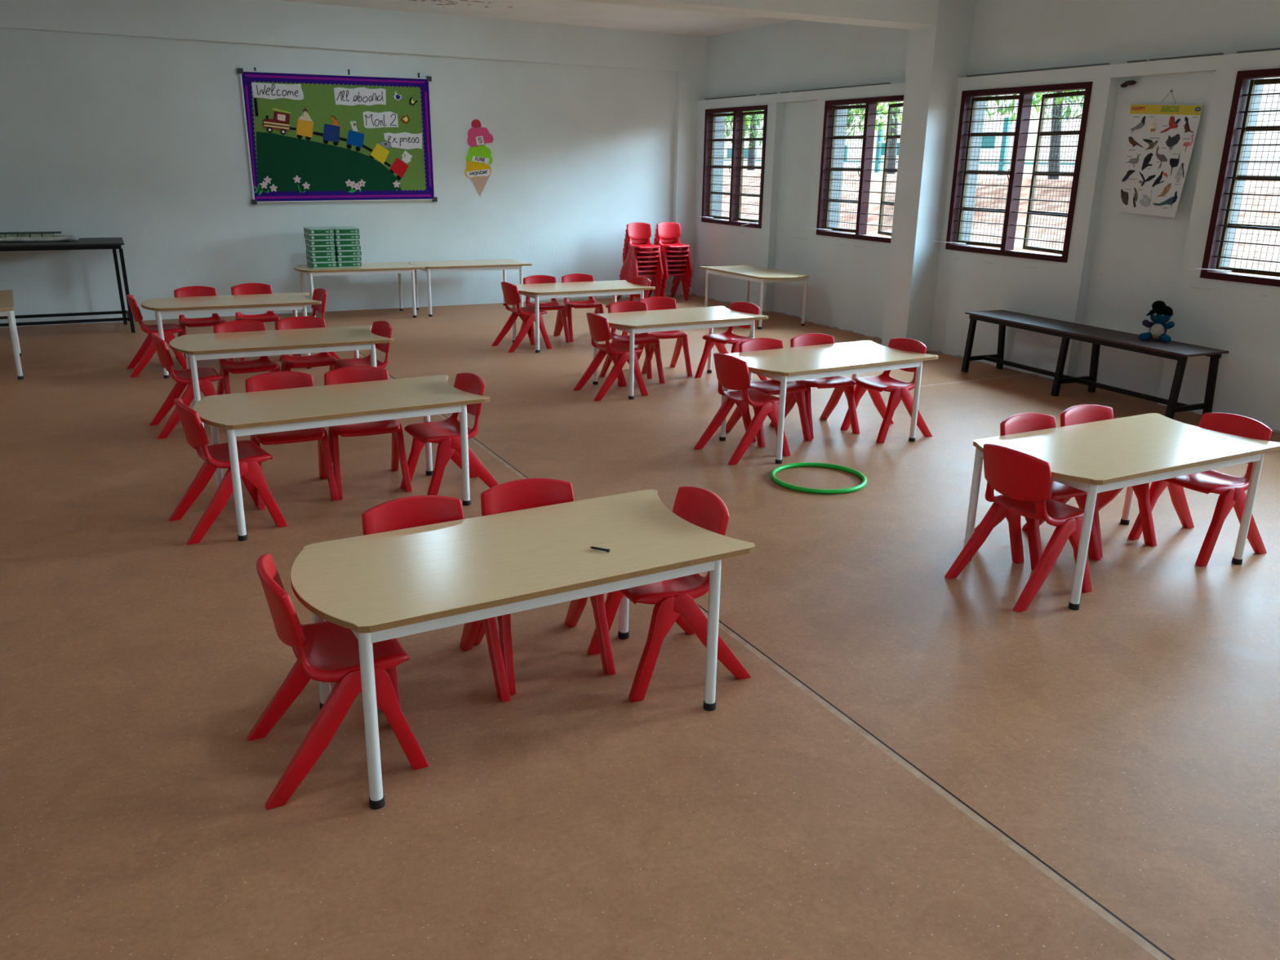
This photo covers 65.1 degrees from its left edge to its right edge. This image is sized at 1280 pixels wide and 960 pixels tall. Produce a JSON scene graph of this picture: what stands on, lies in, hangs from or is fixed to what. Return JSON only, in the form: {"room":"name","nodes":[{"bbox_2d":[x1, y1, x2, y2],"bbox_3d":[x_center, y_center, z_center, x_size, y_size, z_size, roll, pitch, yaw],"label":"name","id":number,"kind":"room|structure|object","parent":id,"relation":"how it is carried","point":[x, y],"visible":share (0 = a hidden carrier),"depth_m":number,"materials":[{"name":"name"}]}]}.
{"room":"kindergarten classroom","nodes":[
{"label":"kindergarten classroom","id":0,"kind":"room"},
{"bbox_2d":[0,0,706,327],"bbox_3d":[-3.806,-3.025,9.575,10.100,2.870,0.270,-8,20,-26],"label":"wall","id":1,"kind":"structure","parent":0,"point":[124,119],"depth_m":9.72,"materials":[{"name":"white paint"}]},
{"bbox_2d":[236,67,437,204],"bbox_3d":[-2.917,-3.363,9.847,1.834,1.263,0.041,-8,20,-26],"label":"notice board","id":2,"kind":"object","parent":1,"relation":"attached to","point":[311,137],"visible":1,"depth_m":9.82,"materials":[{"name":"green fabric"}]},
{"bbox_2d":[259,181,267,188],"bbox_3d":[-3.611,-2.835,9.628,0.073,0.071,0.002,-8,20,-26],"label":"paper flower","id":3,"kind":"object","parent":2,"relation":"on","point":[263,184],"depth_m":9.63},
{"bbox_2d":[263,176,271,183],"bbox_3d":[-3.577,-2.884,9.632,0.073,0.071,0.002,-8,20,-26],"label":"paper flower","id":4,"kind":"object","parent":2,"relation":"on","point":[267,180],"depth_m":9.63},
{"bbox_2d":[269,183,277,191],"bbox_3d":[-3.536,-2.819,9.674,0.073,0.071,0.002,-8,20,-26],"label":"paper flower","id":5,"kind":"object","parent":2,"relation":"on","point":[273,187],"depth_m":9.67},
{"bbox_2d":[293,175,301,182],"bbox_3d":[-3.334,-2.926,9.749,0.073,0.071,0.002,-8,20,-26],"label":"paper flower","id":6,"kind":"object","parent":2,"relation":"on","point":[296,179],"depth_m":9.75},
{"bbox_2d":[302,182,310,189],"bbox_3d":[-3.263,-2.880,9.803,0.073,0.071,0.002,-8,20,-26],"label":"paper flower","id":7,"kind":"object","parent":2,"relation":"on","point":[305,185],"depth_m":9.80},
{"bbox_2d":[464,119,493,195],"bbox_3d":[-1.689,-3.378,10.531,0.325,0.775,0.011,-8,20,-26],"label":"calendar","id":8,"kind":"object","parent":1,"relation":"attached to","point":[478,170],"visible":1,"depth_m":10.52,"materials":[{"name":"multicoloured paper"}]},
{"bbox_2d":[275,0,794,36],"bbox_3d":[-0.466,-2.539,3.214,10.260,0.150,14.450,-8,20,-26],"label":"ceiling","id":9,"kind":"structure","parent":0,"point":[568,12],"depth_m":9.71,"materials":[{"name":"paint"}]},
{"bbox_2d":[568,0,938,29],"bbox_3d":[-2.113,-3.190,5.952,9.562,0.315,0.310,-7,19,-23],"label":"beam","id":10,"kind":"structure","parent":9,"relation":"attached to","point":[895,14],"depth_m":7.39,"materials":[{"name":"white paint"}]},
{"bbox_2d":[0,294,1279,959],"bbox_3d":[-0.517,0.326,4.120,10.260,0.120,14.450,-8,20,-26],"label":"floor","id":11,"kind":"structure","parent":0,"point":[910,762],"depth_m":2.88,"materials":[{"name":"laminate"}]},
{"bbox_2d":[0,289,23,379],"bbox_3d":[-4.767,-1.030,7.155,0.577,0.492,1.192,-9,20,-30],"label":"table","id":12,"kind":"object","parent":11,"relation":"on","point":[6,299],"visible":1,"depth_m":6.91,"materials":[{"name":"metal"}]},
{"bbox_2d":[0,237,135,333],"bbox_3d":[-5.705,-1.608,8.469,2.495,0.770,0.715,-8,20,-26],"label":"steel table","id":13,"kind":"object","parent":11,"relation":"on","point":[85,243],"visible":1,"depth_m":8.65,"materials":[{"name":"black metal"}]},
{"bbox_2d":[5,235,72,237],"bbox_3d":[-5.358,-2.084,8.660,0.800,0.034,0.240,-8,20,-26],"label":"bundle","id":14,"kind":"object","parent":13,"relation":"on","point":[55,235],"visible":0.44,"depth_m":8.78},
{"bbox_2d":[0,231,61,237],"bbox_3d":[-5.415,-2.105,8.610,0.780,0.033,0.200,-8,20,-26],"label":"tray","id":15,"kind":"object","parent":14,"relation":"on","point":[2,234],"visible":0.99,"depth_m":8.62,"materials":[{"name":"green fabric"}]},
{"bbox_2d":[0,235,79,242],"bbox_3d":[-5.646,-1.998,8.351,1.712,0.045,0.098,-8,20,-26],"label":"paper roll","id":16,"kind":"object","parent":13,"relation":"on","point":[64,237],"visible":1,"depth_m":8.57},
{"bbox_2d":[126,294,186,377],"bbox_3d":[-3.500,-1.060,7.223,0.402,0.551,0.362,-9,20,-28],"label":"plastic chair","id":17,"kind":"object","parent":11,"relation":"on","point":[145,353],"visible":0.85,"depth_m":7.13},
{"bbox_2d":[149,333,222,439],"bbox_3d":[-2.585,-0.565,5.708,0.402,0.551,0.362,-10,20,-30],"label":"plastic chair","id":18,"kind":"object","parent":11,"relation":"on","point":[206,375],"visible":0.86,"depth_m":5.61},
{"bbox_2d":[173,285,235,361],"bbox_3d":[-3.328,-1.180,7.611,0.362,0.551,0.402,-10,21,-32],"label":"plastic chair","id":19,"kind":"object","parent":11,"relation":"on","point":[193,291],"visible":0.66,"depth_m":7.60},
{"bbox_2d":[168,398,287,545],"bbox_3d":[-1.760,-0.078,4.212,0.402,0.551,0.362,-11,21,-34],"label":"plastic chair","id":20,"kind":"object","parent":11,"relation":"on","point":[250,454],"visible":0.93,"depth_m":4.15,"materials":[{"name":"plastic"}]},
{"bbox_2d":[141,292,321,378],"bbox_3d":[-3.003,-1.085,7.426,1.192,0.492,0.577,-8,19,-25],"label":"table","id":21,"kind":"object","parent":11,"relation":"on","point":[281,301],"visible":0.72,"depth_m":7.22,"materials":[{"name":"beige laminate"}]},
{"bbox_2d":[213,320,280,395],"bbox_3d":[-2.367,-0.670,6.053,0.362,0.551,0.402,-10,21,-32],"label":"plastic chair","id":22,"kind":"object","parent":11,"relation":"on","point":[264,363],"visible":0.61,"depth_m":6.03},
{"bbox_2d":[231,283,280,360],"bbox_3d":[-2.997,-1.248,7.845,0.362,0.551,0.402,-9,20,-29],"label":"plastic chair","id":23,"kind":"object","parent":11,"relation":"on","point":[245,288],"visible":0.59,"depth_m":7.85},
{"bbox_2d":[168,324,393,426],"bbox_3d":[-2.106,-0.599,5.941,1.192,0.492,0.578,-8,19,-25],"label":"table","id":24,"kind":"object","parent":11,"relation":"on","point":[355,338],"visible":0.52,"depth_m":5.75,"materials":[{"name":"beige laminate"}]},
{"bbox_2d":[244,371,338,510],"bbox_3d":[-1.624,-0.204,4.619,0.362,0.551,0.402,-8,19,-25],"label":"plastic chair","id":25,"kind":"object","parent":11,"relation":"on","point":[273,380],"visible":0.51,"depth_m":4.60,"materials":[{"name":"plastic"}]},
{"bbox_2d":[275,315,337,371],"bbox_3d":[-2.066,-0.725,6.242,0.362,0.551,0.402,-10,20,-30],"label":"plastic chair","id":26,"kind":"object","parent":11,"relation":"on","point":[321,359],"visible":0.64,"depth_m":6.23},
{"bbox_2d":[279,288,340,368],"bbox_3d":[-2.518,-1.168,7.620,0.402,0.551,0.362,-10,21,-31],"label":"plastic chair","id":27,"kind":"object","parent":11,"relation":"on","point":[320,294],"visible":0.3,"depth_m":7.62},
{"bbox_2d":[247,553,428,809],"bbox_3d":[-0.799,0.458,2.571,0.402,0.551,0.362,-8,20,-26],"label":"plastic chair","id":28,"kind":"object","parent":11,"relation":"on","point":[326,651],"visible":0.79,"depth_m":2.48,"materials":[{"name":"plastic"}]},
{"bbox_2d":[192,374,489,541],"bbox_3d":[-1.327,-0.127,4.491,1.192,0.492,0.577,-9,20,-29],"label":"table","id":29,"kind":"object","parent":11,"relation":"on","point":[259,412],"visible":0.81,"depth_m":4.33,"materials":[{"name":"beige laminate"}]},
{"bbox_2d":[293,262,425,317],"bbox_3d":[-2.773,-1.863,9.904,1.192,0.492,0.577,-8,20,-26],"label":"table","id":30,"kind":"object","parent":11,"relation":"on","point":[398,268],"visible":0.79,"depth_m":9.72,"materials":[{"name":"beige laminate"}]},
{"bbox_2d":[306,260,337,267],"bbox_3d":[-3.088,-2.101,9.736,0.226,0.052,0.292,-8,20,-27],"label":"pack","id":31,"kind":"object","parent":30,"relation":"on","point":[316,264],"visible":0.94,"depth_m":9.62},
{"bbox_2d":[306,254,336,262],"bbox_3d":[-3.092,-2.151,9.721,0.226,0.052,0.292,-8,20,-26],"label":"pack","id":32,"kind":"object","parent":31,"relation":"on","point":[322,259],"visible":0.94,"depth_m":9.61},
{"bbox_2d":[306,248,335,257],"bbox_3d":[-3.092,-2.201,9.705,0.226,0.052,0.292,-8,19,-25],"label":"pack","id":33,"kind":"object","parent":32,"relation":"on","point":[330,253],"visible":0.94,"depth_m":9.59},
{"bbox_2d":[306,244,335,251],"bbox_3d":[-3.087,-2.250,9.687,0.226,0.052,0.292,-8,19,-25],"label":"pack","id":34,"kind":"object","parent":33,"relation":"on","point":[312,248],"visible":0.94,"depth_m":9.57},
{"bbox_2d":[305,238,334,245],"bbox_3d":[-3.090,-2.301,9.676,0.226,0.052,0.292,-8,19,-26],"label":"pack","id":35,"kind":"object","parent":34,"relation":"on","point":[311,242],"visible":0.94,"depth_m":9.56},
{"bbox_2d":[303,232,334,239],"bbox_3d":[-3.091,-2.349,9.658,0.226,0.052,0.292,-8,20,-27],"label":"pack","id":36,"kind":"object","parent":35,"relation":"on","point":[310,237],"visible":0.95,"depth_m":9.54},
{"bbox_2d":[303,226,334,234],"bbox_3d":[-3.088,-2.399,9.642,0.226,0.052,0.292,-8,20,-27],"label":"pack","id":37,"kind":"object","parent":36,"relation":"on","point":[310,230],"visible":1,"depth_m":9.54},
{"bbox_2d":[336,261,361,266],"bbox_3d":[-2.882,-2.132,9.845,0.226,0.052,0.292,-8,20,-26],"label":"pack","id":38,"kind":"object","parent":30,"relation":"on","point":[347,264],"visible":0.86,"depth_m":9.72},
{"bbox_2d":[335,255,361,262],"bbox_3d":[-2.878,-2.180,9.824,0.226,0.052,0.292,-8,20,-26],"label":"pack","id":39,"kind":"object","parent":38,"relation":"on","point":[356,258],"visible":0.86,"depth_m":9.70},
{"bbox_2d":[334,250,361,256],"bbox_3d":[-2.874,-2.230,9.811,0.226,0.052,0.292,-8,20,-27],"label":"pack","id":40,"kind":"object","parent":39,"relation":"on","point":[339,253],"visible":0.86,"depth_m":9.69},
{"bbox_2d":[334,244,360,250],"bbox_3d":[-2.876,-2.280,9.796,0.226,0.052,0.292,-8,20,-26],"label":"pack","id":41,"kind":"object","parent":40,"relation":"on","point":[338,247],"visible":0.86,"depth_m":9.67},
{"bbox_2d":[334,239,359,244],"bbox_3d":[-2.879,-2.328,9.775,0.226,0.052,0.292,-8,20,-26],"label":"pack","id":42,"kind":"object","parent":41,"relation":"on","point":[343,242],"visible":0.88,"depth_m":9.65},
{"bbox_2d":[333,233,359,239],"bbox_3d":[-2.876,-2.379,9.764,0.226,0.052,0.292,-8,20,-26],"label":"pack","id":43,"kind":"object","parent":42,"relation":"on","point":[353,236],"visible":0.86,"depth_m":9.64},
{"bbox_2d":[329,226,359,234],"bbox_3d":[-2.877,-2.429,9.748,0.226,0.052,0.292,-8,20,-26],"label":"pack","id":44,"kind":"object","parent":43,"relation":"on","point":[345,229],"visible":0.96,"depth_m":9.64},
{"bbox_2d":[332,320,392,368],"bbox_3d":[-1.667,-0.686,6.142,0.402,0.551,0.362,-10,21,-32],"label":"plastic chair","id":45,"kind":"object","parent":11,"relation":"on","point":[381,328],"visible":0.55,"depth_m":6.14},
{"bbox_2d":[324,365,412,499],"bbox_3d":[-1.314,-0.245,4.766,0.362,0.551,0.402,-7,19,-24],"label":"plastic chair","id":46,"kind":"object","parent":11,"relation":"on","point":[355,374],"visible":0.66,"depth_m":4.74,"materials":[{"name":"plastic"}]},
{"bbox_2d":[361,494,510,708],"bbox_3d":[-0.619,0.348,2.927,0.362,0.551,0.402,-8,20,-27],"label":"plastic chair","id":47,"kind":"object","parent":11,"relation":"on","point":[408,512],"visible":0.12,"depth_m":2.94,"materials":[{"name":"plastic"}]},
{"bbox_2d":[400,372,498,495],"bbox_3d":[-0.883,-0.209,4.676,0.402,0.551,0.362,-10,21,-31],"label":"plastic chair","id":48,"kind":"object","parent":11,"relation":"on","point":[446,433],"visible":0.84,"depth_m":4.62,"materials":[{"name":"plastic"}]},
{"bbox_2d":[409,258,532,316],"bbox_3d":[-1.770,-2.005,10.408,1.192,0.492,0.577,-8,20,-26],"label":"table","id":49,"kind":"object","parent":11,"relation":"on","point":[503,264],"visible":0.76,"depth_m":10.22,"materials":[{"name":"beige laminate"}]},
{"bbox_2d":[491,281,552,352],"bbox_3d":[-0.992,-1.383,8.387,0.402,0.551,0.362,-10,20,-30],"label":"plastic chair","id":50,"kind":"object","parent":11,"relation":"on","point":[510,291],"visible":0.94,"depth_m":8.30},
{"bbox_2d":[290,488,755,809],"bbox_3d":[-0.334,0.420,2.815,1.192,0.492,0.578,-9,20,-29],"label":"table","id":51,"kind":"object","parent":11,"relation":"on","point":[382,586],"visible":0.89,"depth_m":2.65,"materials":[{"name":"laminate"}]},
{"bbox_2d":[473,477,615,695],"bbox_3d":[-0.310,0.297,3.107,0.362,0.551,0.402,-7,19,-24],"label":"plastic chair","id":52,"kind":"object","parent":11,"relation":"on","point":[525,493],"visible":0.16,"depth_m":3.10,"materials":[{"name":"plastic"}]},
{"bbox_2d":[520,275,570,344],"bbox_3d":[-0.840,-1.495,8.749,0.362,0.551,0.402,-7,19,-23],"label":"plastic chair","id":53,"kind":"object","parent":11,"relation":"on","point":[553,304],"visible":0.7,"depth_m":8.74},
{"bbox_2d":[557,273,604,342],"bbox_3d":[-0.519,-1.542,8.916,0.362,0.551,0.402,-6,19,-22],"label":"plastic chair","id":54,"kind":"object","parent":11,"relation":"on","point":[574,277],"visible":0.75,"depth_m":8.90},
{"bbox_2d":[511,280,655,352],"bbox_3d":[-0.525,-1.418,8.622,1.192,0.492,0.577,-8,20,-27],"label":"table","id":55,"kind":"object","parent":11,"relation":"on","point":[597,288],"visible":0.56,"depth_m":8.41,"materials":[{"name":"beige laminate"}]},
{"bbox_2d":[573,311,648,400],"bbox_3d":[-0.196,-0.857,6.767,0.402,0.551,0.362,-8,20,-26],"label":"plastic chair","id":56,"kind":"object","parent":11,"relation":"on","point":[599,329],"visible":0.93,"depth_m":6.68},
{"bbox_2d":[599,300,665,386],"bbox_3d":[-0.053,-0.993,7.204,0.362,0.551,0.402,-6,19,-22],"label":"plastic chair","id":57,"kind":"object","parent":11,"relation":"on","point":[628,305],"visible":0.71,"depth_m":7.21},
{"bbox_2d":[605,276,660,342],"bbox_3d":[-0.083,-1.489,8.773,0.402,0.551,0.362,-10,20,-30],"label":"plastic chair","id":58,"kind":"object","parent":11,"relation":"on","point":[642,281],"visible":0.22,"depth_m":8.77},
{"bbox_2d":[616,253,657,301],"bbox_3d":[-0.020,-2.314,11.386,0.362,0.551,0.402,-8,19,-25],"label":"plastic chair","id":59,"kind":"object","parent":11,"relation":"on","point":[651,276],"visible":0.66,"depth_m":11.35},
{"bbox_2d":[617,248,660,298],"bbox_3d":[-0.013,-2.361,11.361,0.362,0.551,0.402,-9,20,-28],"label":"plastic chair","id":60,"kind":"object","parent":59,"relation":"on","point":[639,269],"visible":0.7,"depth_m":11.30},
{"bbox_2d":[623,243,660,293],"bbox_3d":[-0.004,-2.408,11.336,0.362,0.551,0.402,-8,19,-25],"label":"plastic chair","id":61,"kind":"object","parent":60,"relation":"on","point":[639,264],"visible":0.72,"depth_m":11.29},
{"bbox_2d":[620,238,662,288],"bbox_3d":[0.004,-2.454,11.311,0.362,0.551,0.402,-9,20,-28],"label":"plastic chair","id":62,"kind":"object","parent":61,"relation":"on","point":[650,260],"visible":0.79,"depth_m":11.28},
{"bbox_2d":[619,234,662,284],"bbox_3d":[0.012,-2.502,11.286,0.362,0.551,0.402,-8,19,-25],"label":"plastic chair","id":63,"kind":"object","parent":62,"relation":"on","point":[638,255],"visible":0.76,"depth_m":11.24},
{"bbox_2d":[618,229,663,279],"bbox_3d":[0.020,-2.549,11.261,0.362,0.551,0.402,-9,20,-28],"label":"plastic chair","id":64,"kind":"object","parent":63,"relation":"on","point":[633,241],"visible":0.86,"depth_m":11.25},
{"bbox_2d":[620,222,663,275],"bbox_3d":[0.029,-2.596,11.236,0.362,0.551,0.402,-8,19,-25],"label":"plastic chair","id":65,"kind":"object","parent":64,"relation":"on","point":[637,230],"visible":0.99,"depth_m":11.23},
{"bbox_2d":[635,296,692,378],"bbox_3d":[0.161,-1.071,7.464,0.362,0.551,0.402,-5,19,-20],"label":"plastic chair","id":66,"kind":"object","parent":11,"relation":"on","point":[654,303],"visible":0.55,"depth_m":7.46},
{"bbox_2d":[648,261,688,300],"bbox_3d":[0.317,-2.361,11.555,0.362,0.551,0.402,-8,19,-25],"label":"plastic chair","id":67,"kind":"object","parent":11,"relation":"on","point":[679,275],"visible":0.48,"depth_m":11.56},
{"bbox_2d":[648,257,688,297],"bbox_3d":[0.324,-2.408,11.530,0.362,0.551,0.402,-9,20,-28],"label":"plastic chair","id":68,"kind":"object","parent":67,"relation":"on","point":[669,268],"visible":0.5,"depth_m":11.51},
{"bbox_2d":[653,243,689,293],"bbox_3d":[0.333,-2.455,11.505,0.362,0.551,0.402,-8,19,-25],"label":"plastic chair","id":69,"kind":"object","parent":68,"relation":"on","point":[669,264],"visible":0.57,"depth_m":11.43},
{"bbox_2d":[653,237,690,288],"bbox_3d":[0.341,-2.502,11.479,0.362,0.551,0.402,-9,20,-28],"label":"plastic chair","id":70,"kind":"object","parent":69,"relation":"on","point":[679,260],"visible":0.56,"depth_m":11.43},
{"bbox_2d":[654,233,691,284],"bbox_3d":[0.350,-2.549,11.455,0.362,0.551,0.402,-8,19,-25],"label":"plastic chair","id":71,"kind":"object","parent":70,"relation":"on","point":[668,255],"visible":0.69,"depth_m":11.40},
{"bbox_2d":[655,228,692,279],"bbox_3d":[0.357,-2.596,11.429,0.362,0.551,0.402,-9,20,-28],"label":"plastic chair","id":72,"kind":"object","parent":71,"relation":"on","point":[672,240],"visible":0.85,"depth_m":11.40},
{"bbox_2d":[656,222,693,274],"bbox_3d":[0.366,-2.643,11.405,0.362,0.551,0.402,-8,19,-25],"label":"plastic chair","id":73,"kind":"object","parent":72,"relation":"on","point":[665,230],"visible":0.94,"depth_m":11.40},
{"bbox_2d":[586,486,751,702],"bbox_3d":[0.089,0.316,3.070,0.402,0.551,0.362,-7,19,-24],"label":"plastic chair","id":74,"kind":"object","parent":11,"relation":"on","point":[673,600],"visible":0.5,"depth_m":2.96,"materials":[{"name":"plastic"}]},
{"bbox_2d":[592,306,768,399],"bbox_3d":[0.246,-0.912,7.065,1.192,0.492,0.577,-9,20,-29],"label":"table","id":75,"kind":"object","parent":11,"relation":"on","point":[675,319],"visible":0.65,"depth_m":6.88,"materials":[{"name":"beige laminate"}]},
{"bbox_2d":[694,302,767,380],"bbox_3d":[0.672,-1.007,7.291,0.402,0.551,0.362,-11,21,-34],"label":"plastic chair","id":76,"kind":"object","parent":11,"relation":"on","point":[720,340],"visible":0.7,"depth_m":7.32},
{"bbox_2d":[693,352,790,465],"bbox_3d":[0.563,-0.414,5.407,0.402,0.551,0.362,-9,20,-28],"label":"plastic chair","id":77,"kind":"object","parent":11,"relation":"on","point":[732,373],"visible":0.92,"depth_m":5.31,"materials":[{"name":"plastic"}]},
{"bbox_2d":[699,264,808,328],"bbox_3d":[1.146,-1.857,10.106,0.577,0.492,1.192,-8,20,-27],"label":"table","id":78,"kind":"object","parent":11,"relation":"on","point":[748,273],"visible":0.81,"depth_m":9.84,"materials":[{"name":"beige laminate"}]},
{"bbox_2d":[725,337,811,447],"bbox_3d":[0.743,-0.520,5.751,0.362,0.551,0.402,-8,20,-26],"label":"plastic chair","id":79,"kind":"object","parent":11,"relation":"on","point":[771,387],"visible":0.52,"depth_m":5.74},
{"bbox_2d":[770,462,866,493],"bbox_3d":[0.896,-0.012,5.031,0.479,0.023,0.479,-8,20,-26],"label":"hoop","id":80,"kind":"object","parent":11,"relation":"on","point":[775,470],"visible":1,"depth_m":4.98,"materials":[{"name":"green plastic"}]},
{"bbox_2d":[784,333,859,439],"bbox_3d":[1.063,-0.573,5.937,0.362,0.551,0.402,-7,19,-23],"label":"plastic chair","id":81,"kind":"object","parent":11,"relation":"on","point":[841,384],"visible":0.66,"depth_m":5.91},
{"bbox_2d":[719,340,937,463],"bbox_3d":[1.032,-0.462,5.684,1.192,0.492,0.577,-9,20,-29],"label":"table","id":82,"kind":"object","parent":11,"relation":"on","point":[784,365],"visible":0.78,"depth_m":5.52,"materials":[{"name":"beige laminate"}]},
{"bbox_2d":[840,337,932,443],"bbox_3d":[1.460,-0.542,5.861,0.402,0.551,0.362,-8,20,-27],"label":"plastic chair","id":83,"kind":"object","parent":11,"relation":"on","point":[899,389],"visible":0.85,"depth_m":5.82,"materials":[{"name":"plastic"}]},
{"bbox_2d":[944,443,1092,612],"bbox_3d":[1.439,0.134,3.723,0.402,0.551,0.362,-8,20,-27],"label":"plastic chair","id":84,"kind":"object","parent":11,"relation":"on","point":[1023,480],"visible":0.95,"depth_m":3.63,"materials":[{"name":"plastic"}]},
{"bbox_2d":[964,413,1100,570],"bbox_3d":[1.627,0.026,4.072,0.362,0.551,0.402,-8,19,-25],"label":"plastic chair","id":85,"kind":"object","parent":11,"relation":"on","point":[1022,422],"visible":0.27,"depth_m":4.05,"materials":[{"name":"plastic"}]},
{"bbox_2d":[1022,404,1156,557],"bbox_3d":[1.940,-0.021,4.241,0.362,0.551,0.402,-7,19,-24],"label":"plastic chair","id":86,"kind":"object","parent":11,"relation":"on","point":[1084,413],"visible":0.15,"depth_m":4.23,"materials":[{"name":"plastic"}]},
{"bbox_2d":[960,309,1229,419],"bbox_3d":[3.064,-0.826,7.013,0.392,0.456,1.910,-7,19,-24],"label":"bench","id":87,"kind":"object","parent":11,"relation":"on","point":[1098,336],"visible":0.94,"depth_m":6.87,"materials":[{"name":"black paint"}]},
{"bbox_2d":[1138,300,1174,342],"bbox_3d":[3.367,-1.032,6.505,0.192,0.254,0.170,13,21,32],"label":"plush bear","id":88,"kind":"object","parent":87,"relation":"on","point":[1161,313],"visible":1,"depth_m":6.49},
{"bbox_2d":[964,413,1279,610],"bbox_3d":[1.877,0.092,3.977,1.192,0.492,0.578,-8,20,-27],"label":"table","id":89,"kind":"object","parent":11,"relation":"on","point":[1093,458],"visible":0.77,"depth_m":3.85,"materials":[{"name":"beige laminate"}]},
{"bbox_2d":[1128,413,1271,566],"bbox_3d":[2.352,0.014,4.154,0.402,0.551,0.362,-7,19,-24],"label":"plastic chair","id":90,"kind":"object","parent":11,"relation":"on","point":[1231,489],"visible":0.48,"depth_m":4.10,"materials":[{"name":"plastic"}]},
{"bbox_2d":[881,0,974,351],"bbox_3d":[2.393,-2.517,8.318,0.420,2.870,0.298,-8,20,-26],"label":"pillar","id":91,"kind":"structure","parent":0,"point":[938,55],"depth_m":8.17,"materials":[{"name":"white paint"}]},
{"bbox_2d":[691,0,1279,433],"bbox_3d":[3.911,-1.743,5.952,0.260,2.870,14.200,-8,20,-26],"label":"wall","id":92,"kind":"structure","parent":0,"point":[1118,264],"depth_m":7.35,"materials":[{"name":"white paint"}]},
{"bbox_2d":[692,105,767,228],"bbox_3d":[0.998,-3.430,10.991,0.212,1.228,1.274,-8,20,-26],"label":"window","id":93,"kind":"structure","parent":92,"relation":"in","point":[739,113],"depth_m":11.02,"materials":[{"name":"red paint"}]},
{"bbox_2d":[706,119,764,214],"bbox_3d":[1.036,-3.427,10.982,0.010,0.962,1.158,-8,20,-26],"label":"security grille","id":94,"kind":"object","parent":93,"relation":"attached to","point":[736,130],"depth_m":11.03,"materials":[{"name":"metal"}]},
{"bbox_2d":[804,95,903,243],"bbox_3d":[2.079,-2.841,9.186,0.281,1.228,1.286,-10,20,-31],"label":"window","id":95,"kind":"structure","parent":92,"relation":"in","point":[827,170],"depth_m":9.26,"materials":[{"name":"red paint"}]},
{"bbox_2d":[822,111,902,226],"bbox_3d":[2.046,-2.825,9.133,0.010,0.962,1.158,-8,20,-26],"label":"security grille","id":96,"kind":"object","parent":95,"relation":"attached to","point":[829,117],"depth_m":9.24,"materials":[{"name":"metal"}]},
{"bbox_2d":[933,81,1093,262],"bbox_3d":[2.878,-2.353,7.688,0.246,1.228,1.286,-10,20,-31],"label":"window","id":97,"kind":"structure","parent":92,"relation":"in","point":[969,99],"depth_m":7.68,"materials":[{"name":"red paint"}]},
{"bbox_2d":[953,102,1083,243],"bbox_3d":[2.859,-2.340,7.645,0.010,0.962,1.158,-8,20,-26],"label":"security grille","id":98,"kind":"object","parent":97,"relation":"attached to","point":[962,148],"depth_m":7.69,"materials":[{"name":"metal"}]},
{"bbox_2d":[1120,80,1136,87],"bbox_3d":[3.297,-2.672,6.765,0.036,0.044,0.118,-8,20,-26],"label":"nest","id":99,"kind":"object","parent":92,"relation":"attached to","point":[1130,82],"visible":1,"depth_m":6.75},
{"bbox_2d":[1116,89,1202,217],"bbox_3d":[3.433,-2.160,6.642,0.085,0.789,0.532,-5,18,-18],"label":"poster","id":100,"kind":"object","parent":92,"relation":"hanging from","point":[1160,140],"visible":1,"depth_m":6.64,"materials":[{"name":"paper"}]},
{"bbox_2d":[1184,67,1279,286],"bbox_3d":[3.916,-1.728,5.769,0.228,1.228,1.286,-10,20,-31],"label":"window","id":101,"kind":"structure","parent":92,"relation":"in","point":[1237,126],"depth_m":6.15,"materials":[{"name":"red paint"}]},
{"bbox_2d":[1213,93,1279,262],"bbox_3d":[3.904,-1.716,5.730,0.010,0.962,1.158,-8,20,-26],"label":"security grille","id":102,"kind":"object","parent":101,"relation":"attached to","point":[1240,111],"depth_m":6.16,"materials":[{"name":"metal"}]},
{"label":"outside","id":103,"kind":"structure","parent":0,"visible":0},
{"bbox_2d":[721,168,1279,277],"bbox_3d":[9.538,-8.591,30.850,33.540,1.650,72.000,-8,20,-26],"label":"ground","id":104,"kind":"structure","parent":103,"point":[1026,180],"depth_m":15.26,"materials":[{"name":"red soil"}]},
{"bbox_2d":[724,110,764,170],"bbox_3d":[2.591,-9.804,27.141,2.416,3.312,3.938,-1,18,-8],"label":"broadleaf tree","id":105,"kind":"object","parent":104,"relation":"on","point":[755,124],"visible":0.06,"depth_m":26.59,"materials":[{"name":"green plant"}]},
{"bbox_2d":[845,101,902,173],"bbox_3d":[4.711,-8.304,22.505,2.525,3.306,4.238,-8,20,-26],"label":"broadleaf tree","id":106,"kind":"object","parent":104,"relation":"on","point":[882,108],"visible":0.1,"depth_m":21.93,"materials":[{"name":"green plant"}]},
{"bbox_2d":[724,117,1075,173],"bbox_3d":[5.603,-8.852,26.839,0.080,1.300,15.000,-8,20,-26],"label":"fence","id":107,"kind":"object","parent":104,"relation":"on","point":[879,152],"visible":0.22,"depth_m":22.75,"materials":[{"name":"metal"}]},
{"bbox_2d":[985,89,1084,179],"bbox_3d":[6.628,-6.408,16.285,6.160,3.510,3.168,17,24,42],"label":"broadleaf tree","id":108,"kind":"object","parent":104,"relation":"on","point":[1035,100],"visible":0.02,"depth_m":16.66,"materials":[{"name":"green plant"}]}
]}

